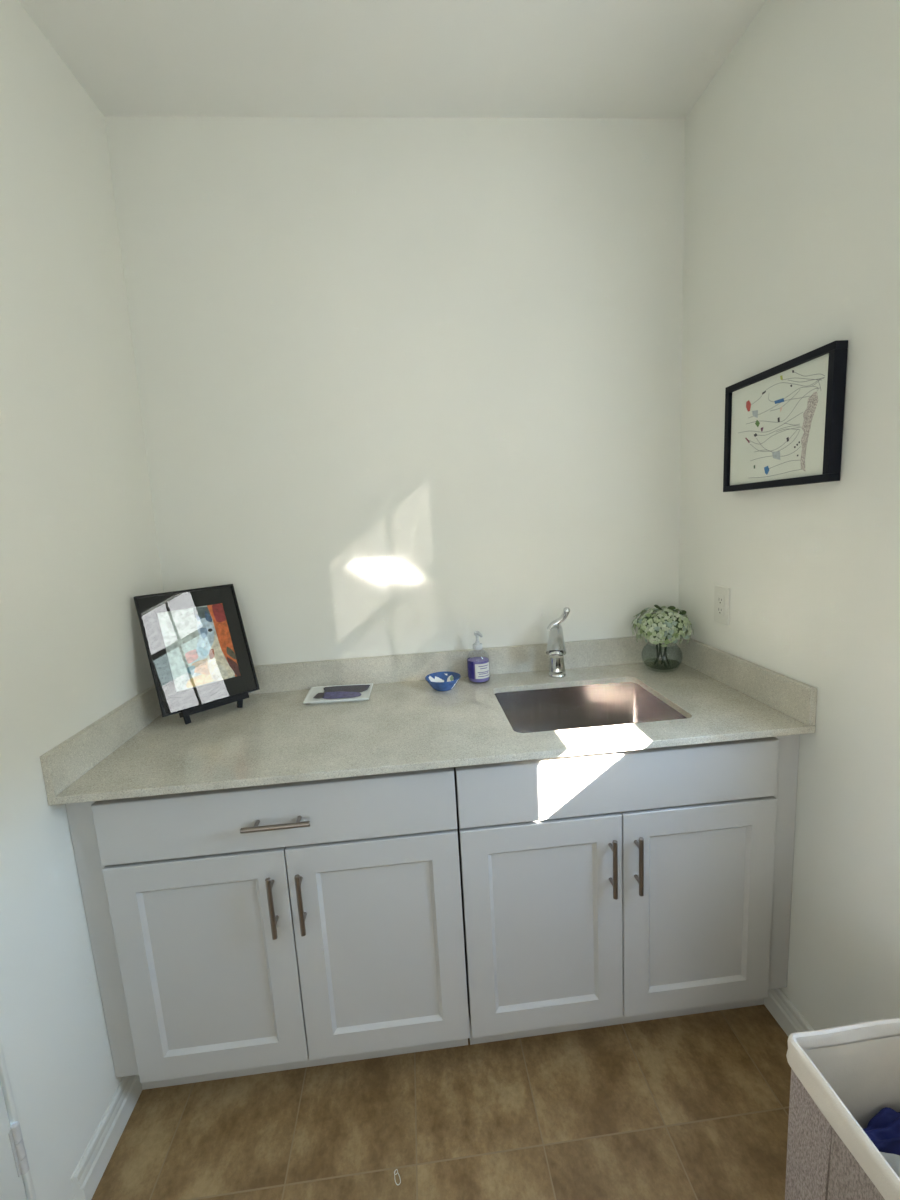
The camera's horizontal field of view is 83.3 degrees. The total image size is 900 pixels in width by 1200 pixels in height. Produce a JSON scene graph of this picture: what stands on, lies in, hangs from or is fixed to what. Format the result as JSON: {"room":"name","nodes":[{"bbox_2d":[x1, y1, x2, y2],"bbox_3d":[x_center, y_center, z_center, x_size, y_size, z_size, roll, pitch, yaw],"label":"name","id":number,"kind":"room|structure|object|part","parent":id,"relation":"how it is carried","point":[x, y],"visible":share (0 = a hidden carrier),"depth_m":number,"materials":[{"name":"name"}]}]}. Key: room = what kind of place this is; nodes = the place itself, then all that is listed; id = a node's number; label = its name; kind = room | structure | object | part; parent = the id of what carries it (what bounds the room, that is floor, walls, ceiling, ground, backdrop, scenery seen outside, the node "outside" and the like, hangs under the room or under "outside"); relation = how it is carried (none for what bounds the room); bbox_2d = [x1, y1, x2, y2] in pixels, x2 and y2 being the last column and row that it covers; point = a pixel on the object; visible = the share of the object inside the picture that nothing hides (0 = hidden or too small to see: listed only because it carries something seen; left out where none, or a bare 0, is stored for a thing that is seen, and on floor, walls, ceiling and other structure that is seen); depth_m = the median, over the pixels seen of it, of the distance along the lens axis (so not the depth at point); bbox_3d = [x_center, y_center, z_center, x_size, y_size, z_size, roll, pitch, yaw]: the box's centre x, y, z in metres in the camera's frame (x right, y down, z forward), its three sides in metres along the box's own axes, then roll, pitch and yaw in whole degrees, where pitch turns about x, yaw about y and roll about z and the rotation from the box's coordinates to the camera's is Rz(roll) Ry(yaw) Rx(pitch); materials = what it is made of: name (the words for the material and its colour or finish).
{"room":"laundry room","nodes":[
{"label":"laundry room","id":0,"kind":"room"},
{"bbox_2d":[0,0,163,1199],"bbox_3d":[-0.877,0.139,0.192,0.149,2.684,3.009,-4,9,-4],"label":"wall","id":1,"kind":"structure","parent":0,"point":[78,537],"depth_m":1.16,"materials":[{"name":"paint"}]},
{"bbox_2d":[0,1038,36,1199],"bbox_3d":[-0.878,0.418,0.465,0.111,2.050,0.824,-4,9,-4],"label":"door","id":2,"kind":"structure","parent":1,"relation":"in","point":[16,1183],"depth_m":0.95,"materials":[{"name":"paint"}]},
{"bbox_2d":[40,684,161,796],"bbox_3d":[-0.902,0.338,1.413,0.017,0.096,0.637,-4,9,-4],"label":"backsplash","id":3,"kind":"structure","parent":1,"relation":"attached to","point":[65,763],"depth_m":1.26,"materials":[{"name":"stone"}]},
{"bbox_2d":[70,1075,142,1199],"bbox_3d":[-0.848,1.247,1.491,0.013,0.098,0.784,-4,9,-4],"label":"baseboard","id":4,"kind":"structure","parent":1,"relation":"attached to","point":[85,1179],"depth_m":1.20,"materials":[{"name":"paint"}]},
{"bbox_2d":[19,0,765,118],"bbox_3d":[-0.023,-1.303,0.073,2.089,0.100,3.250,-4,9,-4],"label":"ceiling","id":5,"kind":"structure","parent":0,"point":[644,59],"depth_m":1.33,"materials":[{"name":"paint"}]},
{"bbox_2d":[104,116,684,665],"bbox_3d":[-0.073,-0.155,1.802,2.036,2.684,0.129,-4,9,-4],"label":"wall","id":6,"kind":"structure","parent":0,"point":[406,385],"depth_m":1.65,"materials":[{"name":"paint"}]},
{"bbox_2d":[248,636,675,693],"bbox_3d":[-0.048,0.231,1.786,1.753,0.096,0.017,-4,9,-4],"label":"backsplash","id":7,"kind":"structure","parent":6,"relation":"attached to","point":[296,676],"depth_m":1.78,"materials":[{"name":"stone"}]},
{"bbox_2d":[91,1004,790,1199],"bbox_3d":[0.137,1.446,0.481,2.189,0.100,3.220,-4,9,-4],"label":"floor","id":8,"kind":"structure","parent":0,"point":[692,1106],"depth_m":1.24,"materials":[{"name":"brown tile"}]},
{"bbox_2d":[65,767,469,1089],"bbox_3d":[-0.434,0.818,1.506,0.894,0.894,0.617,-4,9,-4],"label":"base cabinet","id":9,"kind":"object","parent":8,"relation":"on","point":[241,931],"visible":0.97,"depth_m":1.23,"materials":[{"name":"paint"}]},
{"bbox_3d":[-0.584,0.898,1.239,0.411,0.587,0.019,-4,9,-4],"label":"door","id":10,"kind":"part","parent":9,"relation":"part of","materials":[{"name":"paint"}]},
{"bbox_3d":[-0.420,0.722,1.199,0.012,0.155,0.038,-4,9,-4],"label":"handle","id":11,"kind":"part","parent":9,"relation":"part of","materials":[{"name":"silver metal"}]},
{"bbox_3d":[-0.399,0.511,1.198,0.828,0.152,0.019,-4,9,-4],"label":"drawer","id":12,"kind":"part","parent":9,"relation":"part of","materials":[{"name":"paint"}]},
{"bbox_3d":[-0.400,0.518,1.170,0.155,0.012,0.038,-4,9,-4],"label":"handle","id":13,"kind":"part","parent":9,"relation":"part of","materials":[{"name":"silver metal"}]},
{"bbox_3d":[-0.354,0.718,1.204,0.012,0.155,0.038,-4,9,-4],"label":"handle","id":14,"kind":"part","parent":9,"relation":"part of","materials":[{"name":"silver metal"}]},
{"bbox_3d":[-0.171,0.869,1.271,0.413,0.587,0.019,-4,9,-4],"label":"door","id":15,"kind":"part","parent":9,"relation":"part of","materials":[{"name":"paint"}]},
{"bbox_2d":[394,1169,400,1184],"bbox_3d":[-0.120,1.306,1.145,0.013,0.003,0.029,-7,9,-20],"label":"loop","id":16,"kind":"object","parent":8,"relation":"on","point":[396,1169],"visible":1,"depth_m":1.15,"materials":[{"name":"white plastic"}]},
{"bbox_2d":[453,734,799,1044],"bbox_3d":[0.457,0.756,1.575,0.887,0.894,0.617,-4,9,-4],"label":"base cabinet","id":17,"kind":"object","parent":8,"relation":"on","point":[620,887],"visible":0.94,"depth_m":1.30,"materials":[{"name":"paint"}]},
{"bbox_2d":[40,636,816,805],"bbox_3d":[-0.021,0.286,1.482,1.787,0.114,0.638,-4,9,-4],"label":"countertop","id":18,"kind":"structure","parent":17,"relation":"on","point":[405,724],"depth_m":1.37,"materials":[{"name":"stone"}]},
{"bbox_2d":[179,691,248,723],"bbox_3d":[-0.758,0.218,1.565,0.133,0.265,0.198,5,12,44],"label":"easel","id":19,"kind":"object","parent":18,"relation":"on","point":[185,713],"visible":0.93,"depth_m":1.53,"materials":[{"name":"black wood"}]},
{"bbox_2d":[133,584,259,716],"bbox_3d":[-0.771,0.142,1.561,0.120,0.347,0.288,5,12,44],"label":"framed painting","id":20,"kind":"object","parent":19,"relation":"on","point":[198,651],"visible":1,"depth_m":1.55,"materials":[{"name":"black paint"}]},
{"bbox_2d":[303,683,372,703],"bbox_3d":[-0.364,0.309,1.666,0.214,0.013,0.168,-4,9,-4],"label":"tray","id":21,"kind":"object","parent":18,"relation":"on","point":[353,692],"visible":1,"depth_m":1.65,"materials":[{"name":"white ceramic"}]},
{"bbox_2d":[425,671,460,691],"bbox_3d":[-0.022,0.274,1.677,0.118,0.041,0.118,-4,9,-4],"label":"ceramic bowl","id":22,"kind":"object","parent":18,"relation":"on","point":[445,680],"visible":1,"depth_m":1.70,"materials":[{"name":"blue ceramic"}]},
{"bbox_2d":[467,631,489,683],"bbox_3d":[0.096,0.192,1.725,0.076,0.173,0.076,-4,9,-4],"label":"soap bottle","id":23,"kind":"object","parent":18,"relation":"on","point":[478,667],"visible":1,"depth_m":1.71,"materials":[{"name":"purple"}]},
{"bbox_2d":[546,607,569,678],"bbox_3d":[0.360,0.150,1.676,0.080,0.242,0.157,-1,9,13],"label":"kitchen faucet","id":24,"kind":"object","parent":18,"relation":"on","point":[556,650],"visible":1,"depth_m":1.68,"materials":[{"name":"silver metal"}]},
{"bbox_3d":[0.347,0.138,1.667,0.065,0.089,0.137,-2,9,10],"label":"spout","id":25,"kind":"part","parent":24,"relation":"part of","materials":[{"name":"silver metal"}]},
{"bbox_3d":[0.365,0.066,1.704,0.080,0.086,0.028,0,9,20],"label":"lever","id":26,"kind":"part","parent":24,"relation":"part of","materials":[{"name":"silver metal"}]},
{"bbox_2d":[495,682,685,732],"bbox_3d":[0.398,0.413,1.512,0.522,0.196,0.408,-4,9,-4],"label":"sink","id":27,"kind":"object","parent":18,"relation":"in","point":[540,710],"visible":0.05,"depth_m":1.69,"materials":[{"name":"silver metal"}]},
{"bbox_2d":[641,643,682,672],"bbox_3d":[0.730,0.194,1.745,0.133,0.090,0.133,-4,9,-4],"label":"glass vase","id":28,"kind":"object","parent":18,"relation":"on","point":[647,643],"visible":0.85,"depth_m":1.72,"materials":[{"name":"clear glass"}]},
{"bbox_2d":[631,605,693,667],"bbox_3d":[0.724,0.120,1.732,0.202,0.219,0.185,-4,9,-4],"label":"hydrangea bouquet","id":29,"kind":"object","parent":28,"relation":"in","point":[665,623],"visible":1,"depth_m":1.67,"materials":[{"name":"green plant"}]},
{"bbox_3d":[0.707,0.162,1.735,0.023,0.137,0.022,-4,9,-4],"label":"stem","id":30,"kind":"part","parent":29,"relation":"part of","materials":[{"name":"green plant"}]},
{"bbox_3d":[0.722,0.164,1.720,0.030,0.137,0.023,-4,9,-4],"label":"stem","id":31,"kind":"part","parent":29,"relation":"part of","materials":[{"name":"green plant"}]},
{"bbox_3d":[0.743,0.161,1.726,0.018,0.137,0.032,-1,9,14],"label":"stem","id":32,"kind":"part","parent":29,"relation":"part of","materials":[{"name":"green plant"}]},
{"bbox_3d":[0.243,0.840,1.302,0.408,0.587,0.019,-4,9,-4],"label":"door","id":33,"kind":"part","parent":17,"relation":"part of","materials":[{"name":"paint"}]},
{"bbox_3d":[0.407,0.665,1.263,0.012,0.155,0.038,-4,9,-4],"label":"handle","id":34,"kind":"part","parent":17,"relation":"part of","materials":[{"name":"silver metal"}]},
{"bbox_3d":[0.473,0.660,1.268,0.012,0.155,0.038,-4,9,-4],"label":"handle","id":35,"kind":"part","parent":17,"relation":"part of","materials":[{"name":"silver metal"}]},
{"bbox_3d":[0.651,0.812,1.334,0.407,0.587,0.019,-4,9,-4],"label":"door","id":36,"kind":"part","parent":17,"relation":"part of","materials":[{"name":"paint"}]},
{"bbox_2d":[785,1018,899,1199],"bbox_3d":[0.775,1.033,0.678,0.368,0.583,0.475,-4,9,-4],"label":"laundry hamper","id":37,"kind":"object","parent":8,"relation":"on","point":[842,1077],"visible":0.98,"depth_m":0.84,"materials":[{"name":"beige fabric"}]},
{"bbox_3d":[0.604,1.069,0.634,0.007,0.521,0.332,-4,9,-4],"label":"panel","id":38,"kind":"part","parent":37,"relation":"part of","materials":[{"name":"grey fabric"}]},
{"bbox_2d":[863,1107,899,1154],"bbox_3d":[0.782,1.059,0.865,0.252,0.409,0.057,-4,9,-4],"label":"garment","id":39,"kind":"object","parent":37,"relation":"in","point":[883,1129],"visible":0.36,"depth_m":0.84,"materials":[{"name":"fabric"}]},
{"bbox_2d":[880,1152,899,1177],"bbox_3d":[0.699,1.066,0.729,0.162,0.446,0.188,-4,9,-4],"label":"shirt","id":40,"kind":"object","parent":37,"relation":"in","point":[893,1160],"visible":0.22,"depth_m":0.77,"materials":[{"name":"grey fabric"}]},
{"bbox_2d":[679,0,899,1029],"bbox_3d":[1.001,0.008,0.337,0.107,2.684,3.009,-4,9,-4],"label":"wall","id":41,"kind":"structure","parent":0,"point":[791,241],"depth_m":1.20,"materials":[{"name":"paint"}]},
{"bbox_2d":[714,585,729,624],"bbox_3d":[0.848,0.016,1.582,0.009,0.117,0.074,-4,9,-4],"label":"wall outlet","id":42,"kind":"object","parent":41,"relation":"attached to","point":[721,594],"visible":1,"depth_m":1.57,"materials":[{"name":"white plastic"}]},
{"bbox_2d":[717,594,723,616],"bbox_3d":[0.845,0.016,1.582,0.003,0.067,0.034,-4,9,-4],"label":"receptacle","id":43,"kind":"object","parent":42,"relation":"attached to","point":[720,597],"depth_m":1.58,"materials":[{"name":"white plastic"}]},
{"bbox_2d":[676,637,816,725],"bbox_3d":[0.859,0.215,1.548,0.017,0.096,0.637,-4,9,-4],"label":"backsplash","id":44,"kind":"structure","parent":41,"relation":"attached to","point":[796,699],"depth_m":1.43,"materials":[{"name":"stone"}]},
{"bbox_2d":[723,340,847,491],"bbox_3d":[0.829,-0.437,1.288,0.030,0.294,0.378,-4,9,-4],"label":"framed drawing","id":45,"kind":"object","parent":41,"relation":"attached to","point":[784,422],"visible":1,"depth_m":1.24,"materials":[{"name":"black wood"}]},
{"bbox_2d":[764,988,813,1036],"bbox_3d":[1.014,1.288,0.532,0.013,0.098,3.007,-4,9,-4],"label":"baseboard","id":46,"kind":"structure","parent":41,"relation":"attached to","point":[778,1004],"depth_m":1.41,"materials":[{"name":"paint"}]}
]}

